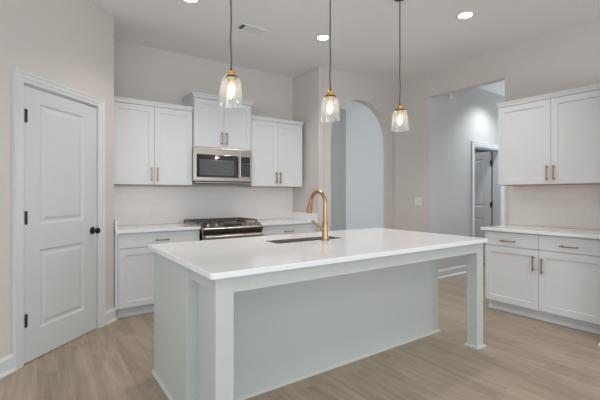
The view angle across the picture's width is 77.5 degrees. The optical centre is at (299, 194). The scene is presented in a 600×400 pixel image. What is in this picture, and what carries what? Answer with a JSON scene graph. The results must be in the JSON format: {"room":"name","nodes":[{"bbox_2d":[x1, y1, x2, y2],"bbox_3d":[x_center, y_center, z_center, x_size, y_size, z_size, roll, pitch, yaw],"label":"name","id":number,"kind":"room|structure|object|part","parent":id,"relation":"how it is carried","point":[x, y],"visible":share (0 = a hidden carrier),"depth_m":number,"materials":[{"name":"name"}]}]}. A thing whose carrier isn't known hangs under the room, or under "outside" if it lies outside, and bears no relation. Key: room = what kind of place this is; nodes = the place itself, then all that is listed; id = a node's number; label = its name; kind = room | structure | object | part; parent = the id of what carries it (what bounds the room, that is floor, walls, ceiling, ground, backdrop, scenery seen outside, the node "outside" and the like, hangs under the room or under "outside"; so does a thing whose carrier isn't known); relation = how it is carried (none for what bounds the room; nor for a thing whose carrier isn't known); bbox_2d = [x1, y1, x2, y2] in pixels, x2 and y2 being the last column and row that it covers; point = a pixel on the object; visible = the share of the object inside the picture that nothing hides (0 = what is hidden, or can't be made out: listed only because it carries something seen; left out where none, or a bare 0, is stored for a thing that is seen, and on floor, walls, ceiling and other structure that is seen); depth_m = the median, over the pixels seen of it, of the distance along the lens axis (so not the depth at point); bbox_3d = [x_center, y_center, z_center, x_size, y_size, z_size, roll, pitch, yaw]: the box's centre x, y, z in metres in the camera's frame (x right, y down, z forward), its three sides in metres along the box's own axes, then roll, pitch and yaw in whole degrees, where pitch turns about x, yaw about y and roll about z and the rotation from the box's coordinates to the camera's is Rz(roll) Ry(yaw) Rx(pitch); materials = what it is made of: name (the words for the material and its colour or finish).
{"room":"kitchen","nodes":[
{"label":"kitchen","id":0,"kind":"room"},
{"bbox_2d":[0,0,113,357],"bbox_3d":[-2.078,-0.260,2.987,0.120,3.060,1.637,0,0,10],"label":"wall","id":1,"kind":"structure","parent":0,"point":[70,43],"depth_m":2.98,"materials":[{"name":"paint"}]},
{"bbox_2d":[0,353,16,378],"bbox_3d":[-2.101,1.205,2.436,0.026,0.130,0.543,0,0,10],"label":"baseboard","id":2,"kind":"structure","parent":1,"relation":"attached to","point":[6,362],"depth_m":2.64,"materials":[{"name":"paint"}]},
{"bbox_2d":[13,68,105,369],"bbox_3d":[-2.004,0.179,3.162,0.172,2.182,0.946,0,0,10],"label":"door","id":3,"kind":"structure","parent":1,"relation":"in","point":[55,230],"depth_m":3.05,"materials":[{"name":"paint"}]},
{"bbox_3d":[-1.898,0.335,3.476,0.072,0.068,0.068,0,0,10],"label":"knob","id":4,"kind":"part","parent":3,"relation":"part of","materials":[{"name":"black metal"}]},
{"bbox_2d":[106,307,116,324],"bbox_3d":[-1.877,1.205,3.711,0.026,0.130,0.158,0,0,10],"label":"baseboard","id":5,"kind":"structure","parent":1,"relation":"attached to","point":[111,313],"depth_m":3.71,"materials":[{"name":"paint"}]},
{"bbox_2d":[114,40,292,225],"bbox_3d":[-1.243,-0.260,5.028,2.671,3.060,0.120,0,0,-35],"label":"wall","id":6,"kind":"structure","parent":0,"point":[141,72],"depth_m":4.82,"materials":[{"name":"paint"}]},
{"bbox_2d":[114,96,192,185],"bbox_3d":[-1.740,-0.578,4.372,0.878,0.944,0.381,0,0,-35],"label":"upper cabinet","id":7,"kind":"object","parent":6,"relation":"attached to","point":[153,140],"visible":0.94,"depth_m":4.22,"materials":[{"name":"white paint"}]},
{"bbox_3d":[-1.834,-0.554,4.124,0.434,0.882,0.019,0,0,-35],"label":"door","id":8,"kind":"part","parent":7,"relation":"part of","materials":[{"name":"white paint"}]},
{"bbox_3d":[-1.745,-1.025,4.378,0.878,0.050,0.365,0,0,-35],"label":"crown moulding","id":9,"kind":"part","parent":7,"relation":"part of","materials":[{"name":"white paint"}]},
{"bbox_3d":[-1.476,-0.554,4.375,0.434,0.882,0.019,0,0,-35],"label":"door","id":10,"kind":"part","parent":7,"relation":"part of","materials":[{"name":"white paint"}]},
{"bbox_2d":[149,213,158,218],"bbox_3d":[-1.776,0.258,4.562,0.118,0.072,0.009,0,0,-35],"label":"wall outlet","id":11,"kind":"object","parent":6,"relation":"attached to","point":[151,215],"visible":1,"depth_m":4.55,"materials":[{"name":"white plastic"}]},
{"bbox_2d":[114,185,292,225],"bbox_3d":[-1.164,0.129,5.004,2.567,0.468,0.010,0,0,-35],"label":"backsplash","id":12,"kind":"structure","parent":6,"relation":"attached to","point":[133,205],"depth_m":4.87,"materials":[{"name":"tile"}]},
{"bbox_2d":[182,92,254,150],"bbox_3d":[-1.053,-0.895,4.840,0.833,0.649,0.405,0,0,-35],"label":"upper cabinet","id":13,"kind":"object","parent":6,"relation":"attached to","point":[225,124],"visible":0.98,"depth_m":4.67,"materials":[{"name":"white paint"}]},
{"bbox_3d":[-1.117,-0.872,4.600,0.378,0.587,0.019,0,0,-35],"label":"door","id":14,"kind":"part","parent":13,"relation":"part of","materials":[{"name":"white paint"}]},
{"bbox_3d":[-1.053,-1.195,4.840,0.833,0.050,0.405,0,0,-35],"label":"crown moulding","id":15,"kind":"part","parent":13,"relation":"part of","materials":[{"name":"white paint"}]},
{"bbox_2d":[192,146,251,183],"bbox_3d":[-1.048,-0.355,4.808,0.773,0.434,0.440,0,0,-35],"label":"microwave","id":16,"kind":"object","parent":13,"relation":"attached to","point":[209,165],"visible":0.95,"depth_m":4.65,"materials":[{"name":"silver metal"}]},
{"bbox_3d":[-1.011,-0.348,4.617,0.541,0.277,0.002,0,0,-35],"label":"door glass","id":17,"kind":"part","parent":16,"relation":"part of","materials":[{"name":"black glass"}]},
{"bbox_3d":[-0.761,-0.349,4.753,0.020,0.245,0.020,0,0,-35],"label":"handle","id":18,"kind":"part","parent":16,"relation":"part of","materials":[{"name":"silver metal"}]},
{"bbox_2d":[242,164,248,174],"bbox_3d":[-0.705,-0.322,4.829,0.092,0.150,0.001,0,0,-35],"label":"control panel","id":19,"kind":"object","parent":16,"relation":"attached to","point":[245,167],"depth_m":4.83,"materials":[{"name":"black plastic"}]},
{"bbox_3d":[-0.706,-0.368,4.851,0.163,0.408,0.032,0,0,-35],"label":"control panel","id":20,"kind":"part","parent":16,"relation":"part of","materials":[{"name":"silver metal"}]},
{"bbox_3d":[-0.805,-0.872,4.819,0.378,0.587,0.019,0,0,-35],"label":"door","id":21,"kind":"part","parent":13,"relation":"part of","materials":[{"name":"white paint"}]},
{"bbox_2d":[239,115,303,187],"bbox_3d":[-0.390,-0.578,5.319,0.851,0.944,0.381,0,0,-35],"label":"upper cabinet","id":22,"kind":"object","parent":6,"relation":"attached to","point":[276,144],"visible":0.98,"depth_m":5.16,"materials":[{"name":"white paint"}]},
{"bbox_3d":[-0.481,-0.554,5.073,0.413,0.882,0.019,0,0,-35],"label":"door","id":23,"kind":"part","parent":22,"relation":"part of","materials":[{"name":"white paint"}]},
{"bbox_3d":[-0.395,-1.025,5.326,0.851,0.050,0.365,0,0,-35],"label":"crown moulding","id":24,"kind":"part","parent":22,"relation":"part of","materials":[{"name":"white paint"}]},
{"bbox_3d":[-0.141,-0.554,5.312,0.413,0.882,0.019,0,0,-35],"label":"door","id":25,"kind":"part","parent":22,"relation":"part of","materials":[{"name":"white paint"}]},
{"bbox_2d":[0,263,599,399],"bbox_3d":[1.558,1.320,2.742,13.100,0.100,11.300,0,0,-35],"label":"floor","id":26,"kind":"structure","parent":0,"point":[523,358],"depth_m":2.73,"materials":[{"name":"brown wood"}]},
{"bbox_2d":[114,229,198,317],"bbox_3d":[-1.669,0.833,4.254,0.879,0.875,0.656,0,0,-35],"label":"base cabinet","id":27,"kind":"object","parent":26,"relation":"on","point":[133,260],"visible":0.34,"depth_m":3.89,"materials":[{"name":"white paint"}]},
{"bbox_3d":[-1.663,0.859,3.908,0.423,0.599,0.019,0,0,-35],"label":"door","id":28,"kind":"part","parent":27,"relation":"part of","materials":[{"name":"white paint"}]},
{"bbox_2d":[114,219,200,233],"bbox_3d":[-1.671,0.327,4.256,0.879,0.135,0.647,0,0,-35],"label":"countertop","id":29,"kind":"structure","parent":27,"relation":"on","point":[175,226],"depth_m":4.13,"materials":[{"name":"white stone"}]},
{"bbox_3d":[-1.493,0.478,4.027,0.837,0.140,0.019,0,0,-35],"label":"drawer","id":30,"kind":"part","parent":27,"relation":"part of","materials":[{"name":"white paint"}]},
{"bbox_2d":[183,217,263,240],"bbox_3d":[-0.953,0.791,4.675,0.778,0.958,0.744,0,0,-35],"label":"gas range","id":31,"kind":"object","parent":26,"relation":"on","point":[211,228],"visible":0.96,"depth_m":4.45,"materials":[{"name":"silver metal"}]},
{"bbox_2d":[183,221,251,225],"bbox_3d":[-1.000,0.357,4.742,0.778,0.012,0.580,0,0,-35],"label":"cooktop","id":32,"kind":"object","parent":31,"relation":"in","point":[200,223],"depth_m":4.53,"materials":[{"name":"black metal"}]},
{"bbox_3d":[-0.806,0.392,4.466,0.764,0.099,0.125,0,0,-35],"label":"control panel","id":33,"kind":"part","parent":31,"relation":"part of","materials":[{"name":"silver metal"}]},
{"bbox_3d":[-0.788,0.759,4.441,0.756,0.622,0.035,0,0,-35],"label":"oven door","id":34,"kind":"part","parent":31,"relation":"part of","materials":[{"name":"silver metal"}]},
{"bbox_3d":[-0.774,0.420,4.421,0.762,0.042,0.022,0,0,-35],"label":"trim","id":35,"kind":"part","parent":31,"relation":"part of","materials":[{"name":"metal"}]},
{"bbox_3d":[-0.750,0.485,4.386,0.730,0.038,0.038,0,0,-35],"label":"oven handle","id":36,"kind":"part","parent":31,"relation":"part of","materials":[{"name":"silver metal"}]},
{"bbox_2d":[261,223,315,235],"bbox_3d":[-0.300,0.833,5.214,0.910,0.875,0.656,0,0,-35],"label":"base cabinet","id":37,"kind":"object","parent":26,"relation":"on","point":[269,230],"visible":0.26,"depth_m":4.96,"materials":[{"name":"white paint"}]},
{"bbox_2d":[250,211,317,225],"bbox_3d":[-0.301,0.327,5.216,0.910,0.135,0.647,0,0,-35],"label":"countertop","id":38,"kind":"structure","parent":37,"relation":"on","point":[297,217],"depth_m":5.24,"materials":[{"name":"white stone"}]},
{"bbox_2d":[151,243,486,399],"bbox_3d":[0.237,0.833,2.911,2.404,0.875,1.170,0,0,-35],"label":"kitchen island","id":39,"kind":"object","parent":26,"relation":"on","point":[248,336],"visible":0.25,"depth_m":2.50,"materials":[{"name":"green paint"}]},
{"bbox_3d":[-0.851,1.260,2.383,0.016,0.020,0.700,0,0,-35],"label":"shoe moulding","id":40,"kind":"part","parent":39,"relation":"part of","materials":[{"name":"green paint"}]},
{"bbox_3d":[-0.838,0.833,2.387,0.010,0.875,0.690,0,0,-35],"label":"panel","id":41,"kind":"part","parent":39,"relation":"part of","materials":[{"name":"green paint"}]},
{"bbox_3d":[-0.508,0.432,1.972,0.044,0.075,0.272,0,0,-35],"label":"rail","id":42,"kind":"part","parent":39,"relation":"part of","materials":[{"name":"green paint"}]},
{"bbox_3d":[-0.475,0.833,1.995,0.037,0.875,0.272,0,0,-35],"label":"infill panel","id":43,"kind":"part","parent":39,"relation":"part of","materials":[{"name":"green paint"}]},
{"bbox_3d":[-0.388,0.833,1.838,0.095,0.875,0.095,0,0,-35],"label":"leg","id":44,"kind":"part","parent":39,"relation":"part of","materials":[{"name":"green paint"}]},
{"bbox_2d":[148,228,487,279],"bbox_3d":[0.225,0.380,2.915,2.408,0.030,1.235,0,0,-35],"label":"island countertop","id":45,"kind":"structure","parent":39,"relation":"on","point":[215,259],"depth_m":2.52,"materials":[{"name":"white stone"}]},
{"bbox_2d":[267,236,338,243],"bbox_3d":[0.040,0.486,3.051,0.647,0.239,0.217,0,0,-35],"label":"sink","id":46,"kind":"object","parent":45,"relation":"in","point":[319,237],"visible":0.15,"depth_m":3.15,"materials":[{"name":"metal"}]},
{"bbox_2d":[306,190,328,240],"bbox_3d":[0.118,0.163,3.043,0.121,0.403,0.272,0,0,-35],"label":"kitchen faucet","id":47,"kind":"object","parent":45,"relation":"on","point":[324,227],"visible":1,"depth_m":2.97,"materials":[{"name":"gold metal"}]},
{"bbox_3d":[0.149,0.091,3.047,0.036,0.258,0.214,0,0,-35],"label":"spout","id":48,"kind":"part","parent":47,"relation":"part of","materials":[{"name":"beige metal"}]},
{"bbox_3d":[0.354,0.833,2.831,2.262,0.875,0.012,0,0,-35],"label":"panel","id":49,"kind":"part","parent":39,"relation":"part of","materials":[{"name":"green paint"}]},
{"bbox_3d":[0.355,1.260,2.815,2.311,0.020,0.016,0,0,-35],"label":"shoe moulding","id":50,"kind":"part","parent":39,"relation":"part of","materials":[{"name":"green paint"}]},
{"bbox_3d":[1.468,0.833,3.140,0.090,0.875,0.095,0,0,-35],"label":"leg","id":51,"kind":"part","parent":39,"relation":"part of","materials":[{"name":"green paint"}]},
{"bbox_2d":[485,230,599,334],"bbox_3d":[2.620,0.833,3.898,0.651,0.875,1.092,0,0,-35],"label":"base cabinet","id":52,"kind":"object","parent":26,"relation":"on","point":[548,278],"visible":1,"depth_m":3.68,"materials":[{"name":"white paint"}]},
{"bbox_3d":[2.231,0.479,3.958,0.019,0.142,0.540,0,0,-35],"label":"drawer","id":53,"kind":"part","parent":52,"relation":"part of","materials":[{"name":"white paint"}]},
{"bbox_3d":[2.231,0.860,3.958,0.019,0.597,0.540,0,0,-35],"label":"door","id":54,"kind":"part","parent":52,"relation":"part of","materials":[{"name":"white paint"}]},
{"bbox_2d":[481,224,599,238],"bbox_3d":[2.613,0.380,3.908,0.647,0.030,1.140,0,0,-35],"label":"countertop","id":55,"kind":"structure","parent":52,"relation":"on","point":[555,231],"depth_m":3.79,"materials":[{"name":"white stone"}]},
{"bbox_3d":[2.385,0.710,3.694,0.032,0.155,0.016,0,0,-35],"label":"handle","id":56,"kind":"part","parent":52,"relation":"part of","materials":[{"name":"gold metal"}]},
{"bbox_3d":[2.544,0.479,3.512,0.019,0.142,0.542,0,0,-35],"label":"drawer","id":57,"kind":"part","parent":52,"relation":"part of","materials":[{"name":"white paint"}]},
{"bbox_3d":[2.544,0.860,3.512,0.019,0.597,0.542,0,0,-35],"label":"door","id":58,"kind":"part","parent":52,"relation":"part of","materials":[{"name":"white paint"}]},
{"bbox_2d":[293,66,323,231],"bbox_3d":[0.079,-0.260,5.549,0.090,3.060,0.785,0,0,-35],"label":"wall","id":59,"kind":"structure","parent":0,"point":[308,87],"depth_m":5.35,"materials":[{"name":"paint"}]},
{"bbox_2d":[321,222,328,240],"bbox_3d":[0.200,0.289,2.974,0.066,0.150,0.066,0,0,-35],"label":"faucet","id":60,"kind":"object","parent":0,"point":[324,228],"depth_m":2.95,"materials":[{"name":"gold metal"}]},
{"bbox_2d":[331,109,345,230],"bbox_3d":[-0.830,-0.260,6.686,4.520,3.060,0.100,0,0,-35],"label":"wall","id":61,"kind":"structure","parent":0,"point":[338,131],"depth_m":7.77,"materials":[{"name":"paint"}]},
{"bbox_2d":[90,0,599,109],"bbox_3d":[1.558,-1.840,2.742,13.100,0.100,11.300,0,0,-35],"label":"ceiling","id":62,"kind":"structure","parent":0,"point":[364,33],"depth_m":4.08,"materials":[{"name":"paint"}]},
{"bbox_2d":[182,0,199,3],"bbox_3d":[-1.002,-1.787,3.413,0.184,0.006,0.184,0,0,-35],"label":"recessed light","id":63,"kind":"object","parent":62,"relation":"in","point":[186,1],"visible":1,"depth_m":3.46,"materials":[{"name":"white plastic"}]},
{"bbox_2d":[218,0,243,105],"bbox_3d":[-0.449,-1.185,2.433,0.163,1.210,0.163,0,0,-35],"label":"pendant lamp","id":64,"kind":"object","parent":62,"relation":"hanging from","point":[230,76],"visible":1,"depth_m":2.43,"materials":[{"name":"clear glass"}]},
{"bbox_2d":[227,70,234,83],"bbox_3d":[-0.449,-0.765,2.433,0.053,0.074,0.053,0,0,-35],"label":"socket","id":65,"kind":"object","parent":64,"relation":"attached to","point":[230,73],"depth_m":2.41,"materials":[{"name":"gold metal"}]},
{"bbox_3d":[-0.449,-1.284,2.433,0.015,0.952,0.013,0,0,-13],"label":"cord","id":66,"kind":"part","parent":64,"relation":"part of","materials":[{"name":"grey fabric"}]},
{"bbox_2d":[235,23,266,35],"bbox_3d":[-0.529,-1.785,4.045,0.300,0.010,0.160,0,0,-35],"label":"ceiling vent","id":67,"kind":"object","parent":62,"relation":"in","point":[244,27],"visible":1,"depth_m":4.04,"materials":[{"name":"metal"}]},
{"bbox_2d":[315,34,328,40],"bbox_3d":[0.264,-1.787,4.265,0.184,0.006,0.184,0,0,-35],"label":"recessed light","id":68,"kind":"object","parent":62,"relation":"in","point":[322,37],"visible":0.93,"depth_m":4.25,"materials":[{"name":"white plastic"}]},
{"bbox_2d":[320,0,340,118],"bbox_3d":[0.235,-1.185,2.914,0.163,1.210,0.163,0,0,-35],"label":"pendant lamp","id":69,"kind":"object","parent":62,"relation":"hanging from","point":[330,95],"visible":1,"depth_m":2.91,"materials":[{"name":"clear glass"}]},
{"bbox_3d":[0.235,-1.284,2.914,0.014,0.952,0.014,0,0,-35],"label":"cord","id":70,"kind":"part","parent":69,"relation":"part of","materials":[{"name":"grey fabric"}]},
{"bbox_2d":[327,91,333,101],"bbox_3d":[0.235,-0.765,2.914,0.053,0.074,0.053,0,0,-35],"label":"socket","id":71,"kind":"object","parent":69,"relation":"attached to","point":[330,94],"depth_m":2.89,"materials":[{"name":"gold metal"}]},
{"bbox_2d":[391,0,408,126],"bbox_3d":[0.903,-1.185,3.382,0.163,1.210,0.163,0,0,-35],"label":"pendant lamp","id":72,"kind":"object","parent":62,"relation":"hanging from","point":[399,109],"visible":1,"depth_m":3.38,"materials":[{"name":"clear glass"}]},
{"bbox_2d":[397,105,402,113],"bbox_3d":[0.903,-0.765,3.382,0.053,0.074,0.053,0,0,-35],"label":"socket","id":73,"kind":"object","parent":72,"relation":"attached to","point":[399,108],"depth_m":3.36,"materials":[{"name":"gold metal"}]},
{"bbox_3d":[0.903,-1.284,3.382,0.015,0.952,0.013,0,0,32],"label":"cord","id":74,"kind":"part","parent":72,"relation":"part of","materials":[{"name":"grey fabric"}]},
{"bbox_2d":[455,11,474,19],"bbox_3d":[1.649,-1.787,3.735,0.184,0.006,0.184,0,0,-35],"label":"recessed light","id":75,"kind":"object","parent":62,"relation":"in","point":[463,15],"visible":1,"depth_m":3.73,"materials":[{"name":"white plastic"}]},
{"bbox_2d":[324,67,391,230],"bbox_3d":[0.885,-0.260,5.709,1.414,3.060,0.120,0,0,-35],"label":"wall","id":76,"kind":"structure","parent":0,"point":[376,95],"depth_m":5.66,"materials":[{"name":"paint"}]},
{"bbox_2d":[346,105,382,229],"bbox_3d":[1.489,-0.260,7.228,0.100,3.060,1.675,0,0,-35],"label":"wall","id":77,"kind":"structure","parent":0,"point":[364,137],"depth_m":7.44,"materials":[{"name":"paint"}]},
{"bbox_2d":[433,87,504,269],"bbox_3d":[3.657,-0.260,6.828,4.170,3.060,0.120,0,0,-35],"label":"wall","id":78,"kind":"structure","parent":0,"point":[472,114],"depth_m":5.95,"materials":[{"name":"paint"}]},
{"bbox_2d":[428,97,432,232],"bbox_3d":[1.934,-0.086,5.552,0.116,2.712,0.010,0,0,-35],"label":"trim","id":79,"kind":"structure","parent":78,"relation":"attached to","point":[430,100],"depth_m":5.55,"materials":[{"name":"paint"}]},
{"bbox_2d":[438,264,466,278],"bbox_3d":[2.370,1.205,5.837,1.125,0.130,0.026,0,0,-35],"label":"baseboard","id":80,"kind":"structure","parent":78,"relation":"attached to","point":[447,272],"depth_m":5.84,"materials":[{"name":"paint"}]},
{"bbox_2d":[475,151,492,262],"bbox_3d":[3.241,0.241,7.102,0.078,2.043,0.802,0,0,-35],"label":"door","id":81,"kind":"structure","parent":78,"relation":"in","point":[483,162],"depth_m":6.87,"materials":[{"name":"paint"}]},
{"bbox_2d":[471,141,502,236],"bbox_3d":[3.244,0.193,6.451,1.000,2.155,0.024,0,0,-35],"label":"trim","id":82,"kind":"structure","parent":78,"relation":"attached to","point":[473,143],"depth_m":6.20,"materials":[{"name":"paint"}]},
{"bbox_2d":[475,147,499,225],"bbox_3d":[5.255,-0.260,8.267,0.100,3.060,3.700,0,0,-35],"label":"door frame","id":83,"kind":"structure","parent":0,"point":[476,150],"depth_m":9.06,"materials":[{"name":"paint"}]},
{"bbox_2d":[392,20,599,232],"bbox_3d":[3.898,-0.260,2.750,0.120,3.060,8.425,0,0,-35],"label":"wall","id":84,"kind":"structure","parent":0,"point":[570,58],"depth_m":4.93,"materials":[{"name":"paint"}]},
{"bbox_2d":[415,197,421,204],"bbox_3d":[1.785,0.102,5.647,0.010,0.118,0.118,0,0,-35],"label":"light switch","id":85,"kind":"object","parent":84,"relation":"attached to","point":[418,200],"visible":1,"depth_m":5.64,"materials":[{"name":"white plastic"}]},
{"bbox_2d":[496,83,599,185],"bbox_3d":[2.727,-0.577,3.980,0.381,0.946,1.100,0,0,-35],"label":"upper cabinet","id":86,"kind":"object","parent":84,"relation":"attached to","point":[553,138],"visible":1,"depth_m":3.88,"materials":[{"name":"white paint"}]},
{"bbox_3d":[2.455,-0.553,4.109,0.019,0.884,0.538,0,0,-35],"label":"door","id":87,"kind":"part","parent":86,"relation":"part of","materials":[{"name":"white paint"}]},
{"bbox_3d":[2.571,-0.227,3.899,0.032,0.160,0.016,0,0,-35],"label":"handle","id":88,"kind":"part","parent":86,"relation":"part of","materials":[{"name":"gold metal"}]},
{"bbox_3d":[2.734,-1.025,3.985,0.365,0.050,1.100,0,0,-35],"label":"crown moulding","id":89,"kind":"part","parent":86,"relation":"part of","materials":[{"name":"white paint"}]},
{"bbox_3d":[2.607,-0.227,3.848,0.032,0.160,0.016,0,0,-35],"label":"handle","id":90,"kind":"part","parent":86,"relation":"part of","materials":[{"name":"gold metal"}]},
{"bbox_3d":[2.765,-0.553,3.667,0.019,0.884,0.538,0,0,-35],"label":"door","id":91,"kind":"part","parent":86,"relation":"part of","materials":[{"name":"white paint"}]},
{"bbox_2d":[509,184,599,229],"bbox_3d":[2.877,0.130,4.091,0.010,0.466,1.130,0,0,-35],"label":"backsplash","id":92,"kind":"structure","parent":84,"relation":"attached to","point":[561,206],"depth_m":4.15,"materials":[{"name":"tile"}]},
{"bbox_2d":[591,198,598,208],"bbox_3d":[3.035,0.092,3.849,0.009,0.118,0.074,0,0,-35],"label":"wall outlet","id":93,"kind":"object","parent":84,"relation":"attached to","point":[594,201],"visible":1,"depth_m":3.85,"materials":[{"name":"white plastic"}]}
]}

